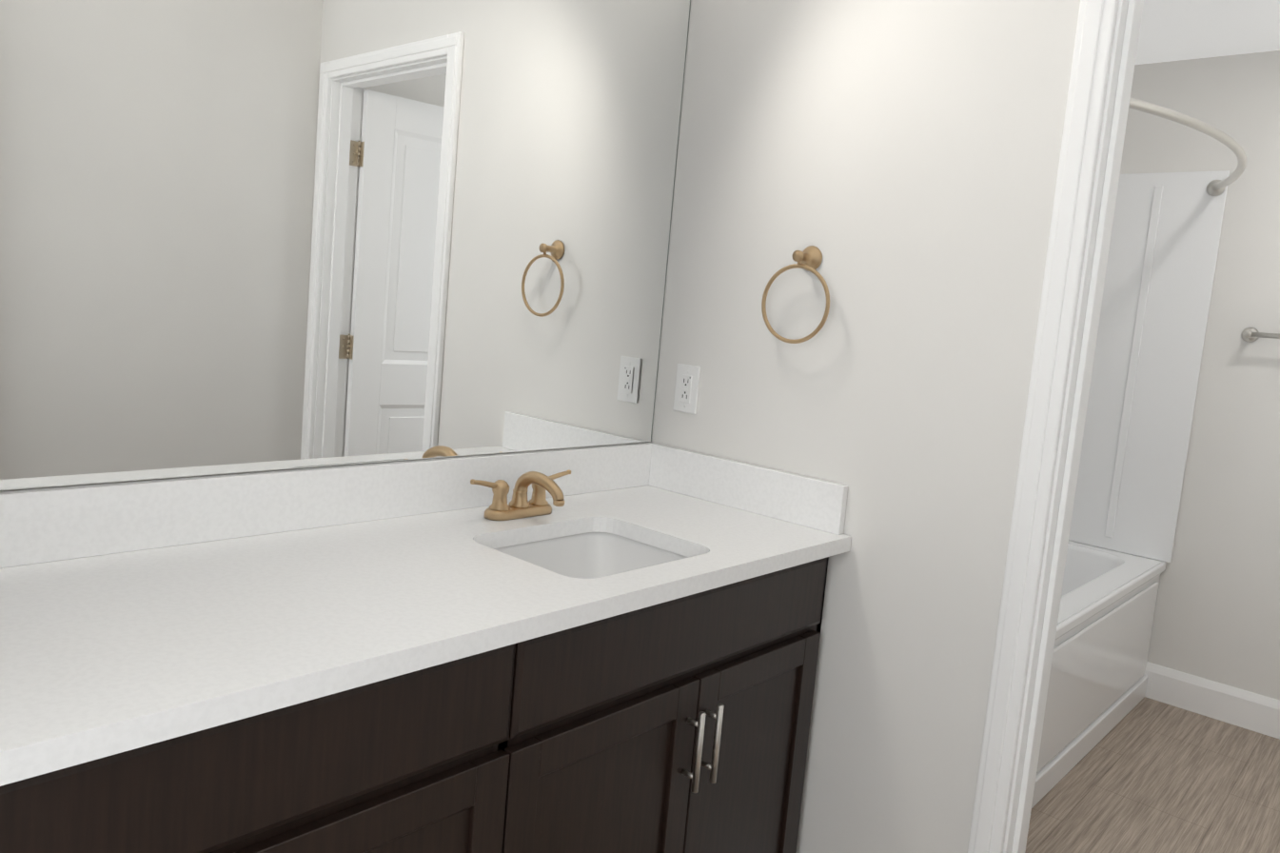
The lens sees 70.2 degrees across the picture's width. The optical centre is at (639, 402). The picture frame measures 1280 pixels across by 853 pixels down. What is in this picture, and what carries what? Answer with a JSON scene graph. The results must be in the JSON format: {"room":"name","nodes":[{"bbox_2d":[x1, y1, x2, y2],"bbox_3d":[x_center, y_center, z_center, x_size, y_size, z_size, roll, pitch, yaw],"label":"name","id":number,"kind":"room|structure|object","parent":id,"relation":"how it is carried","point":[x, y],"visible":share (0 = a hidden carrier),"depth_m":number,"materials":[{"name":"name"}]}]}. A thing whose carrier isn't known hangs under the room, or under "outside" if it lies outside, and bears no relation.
{"room":"bathroom","nodes":[
{"label":"bathroom","id":0,"kind":"room"},
{"bbox_2d":[0,0,690,492],"bbox_3d":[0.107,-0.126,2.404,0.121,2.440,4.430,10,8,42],"label":"mirror","id":1,"kind":"object","parent":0,"point":[236,236],"depth_m":1.56,"materials":[{"name":"clear glass"}]},
{"bbox_2d":[650,0,1080,852],"bbox_3d":[0.737,0.001,1.712,1.770,2.440,0.115,10,8,42],"label":"wall","id":2,"kind":"structure","parent":0,"point":[895,162],"depth_m":1.85,"materials":[{"name":"paint"}]},
{"bbox_2d":[0,442,650,568],"bbox_3d":[-0.621,0.169,1.552,0.020,0.103,1.944,10,8,42],"label":"backsplash","id":3,"kind":"structure","parent":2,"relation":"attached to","point":[54,523],"depth_m":1.53,"materials":[{"name":"white stone"}]},
{"bbox_2d":[673,363,700,413],"bbox_3d":[0.111,-0.034,2.192,0.070,0.115,0.010,10,8,42],"label":"outlet plate","id":4,"kind":"object","parent":2,"relation":"attached to","point":[686,389],"visible":1,"depth_m":2.19,"materials":[{"name":"white plastic"}]},
{"bbox_2d":[647,442,847,533],"bbox_3d":[0.229,0.189,2.081,0.535,0.103,0.020,10,8,42],"label":"backsplash","id":5,"kind":"structure","parent":2,"relation":"attached to","point":[809,501],"depth_m":2.05,"materials":[{"name":"white stone"}]},
{"bbox_2d":[761,245,829,343],"bbox_3d":[0.342,-0.231,1.945,0.169,0.212,0.060,10,8,42],"label":"towel ring","id":6,"kind":"object","parent":2,"relation":"attached to","point":[809,258],"visible":1,"depth_m":1.94,"materials":[{"name":"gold metal"}]},
{"bbox_2d":[967,0,1119,852],"bbox_3d":[0.995,0.223,1.391,0.835,2.110,0.022,10,8,42],"label":"door frame","id":7,"kind":"structure","parent":2,"relation":"attached to","point":[1091,65],"depth_m":1.62,"materials":[{"name":"white wood"}]},
{"bbox_2d":[1003,0,1143,852],"bbox_3d":[1.039,0.244,1.444,0.745,2.065,0.117,10,8,42],"label":"door jamb","id":8,"kind":"structure","parent":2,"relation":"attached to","point":[1097,241],"depth_m":1.64,"materials":[{"name":"white wood"}]},
{"bbox_2d":[1024,696,1279,852],"bbox_3d":[0.690,1.238,1.909,2.000,0.060,4.430,10,8,42],"label":"floor","id":9,"kind":"structure","parent":0,"point":[1146,775],"depth_m":2.79,"materials":[{"name":"wood"}]},
{"bbox_2d":[0,545,850,852],"bbox_3d":[-0.460,0.719,1.420,0.580,0.867,1.944,10,8,42],"label":"bathroom vanity","id":10,"kind":"object","parent":9,"relation":"on","point":[617,652],"depth_m":1.30,"materials":[{"name":"brown wood"}]},
{"bbox_2d":[0,484,851,769],"bbox_3d":[-0.423,0.273,1.376,0.574,0.032,1.944,10,8,42],"label":"countertop","id":11,"kind":"structure","parent":10,"relation":"on","point":[104,647],"depth_m":1.23,"materials":[{"name":"white stone"}]},
{"bbox_2d":[470,469,571,520],"bbox_3d":[-0.204,0.184,1.796,0.152,0.096,0.260,10,8,42],"label":"faucet","id":12,"kind":"object","parent":11,"relation":"on","point":[518,506],"visible":1,"depth_m":1.79,"materials":[{"name":"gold metal"}]},
{"bbox_2d":[491,522,692,575],"bbox_3d":[-0.093,0.357,1.672,0.345,0.162,0.400,10,8,42],"label":"sink","id":13,"kind":"object","parent":11,"relation":"in","point":[597,547],"depth_m":1.84,"materials":[{"name":"white ceramic"}]},
{"bbox_2d":[1031,540,1166,807],"bbox_3d":[1.232,0.847,3.216,0.722,0.540,1.512,10,8,42],"label":"bathtub","id":14,"kind":"object","parent":9,"relation":"on","point":[1097,686],"visible":0.35,"depth_m":3.02,"materials":[{"name":"white ceramic"}]},
{"bbox_2d":[1120,50,1279,700],"bbox_3d":[2.247,-0.039,3.379,1.770,2.440,0.115,10,8,42],"label":"wall","id":15,"kind":"structure","parent":0,"point":[1216,618],"depth_m":3.36,"materials":[{"name":"paint"}]},
{"bbox_2d":[1068,170,1230,562],"bbox_3d":[1.325,-0.153,3.109,0.739,1.479,1.512,10,8,42],"label":"shower surround","id":16,"kind":"object","parent":15,"relation":"attached to","point":[1163,252],"visible":0.1,"depth_m":3.53,"materials":[{"name":"white plastic"}]},
{"bbox_2d":[1128,97,1247,196],"bbox_3d":[1.690,-0.769,2.763,0.222,0.060,1.488,10,8,42],"label":"rail","id":17,"kind":"object","parent":16,"relation":"attached to","point":[1215,187],"visible":0.69,"depth_m":2.52,"materials":[{"name":"silver metal"}]},
{"bbox_2d":[1144,661,1279,739],"bbox_3d":[2.364,1.151,3.214,1.060,0.135,0.014,10,8,42],"label":"baseboard","id":18,"kind":"structure","parent":15,"relation":"attached to","point":[1252,711],"depth_m":3.40,"materials":[{"name":"white wood"}]},
{"bbox_2d":[1241,327,1279,341],"bbox_3d":[2.439,-0.202,3.070,0.714,0.054,0.079,10,8,42],"label":"towel rail","id":19,"kind":"object","parent":15,"relation":"attached to","point":[1250,334],"visible":1,"depth_m":3.26,"materials":[{"name":"silver metal"}]},
{"bbox_2d":[1135,0,1279,64],"bbox_3d":[1.620,-1.258,2.438,2.000,0.060,2.308,10,8,42],"label":"ceiling","id":20,"kind":"structure","parent":0,"point":[1170,30],"depth_m":3.10,"materials":[{"name":"paint"}]}
]}

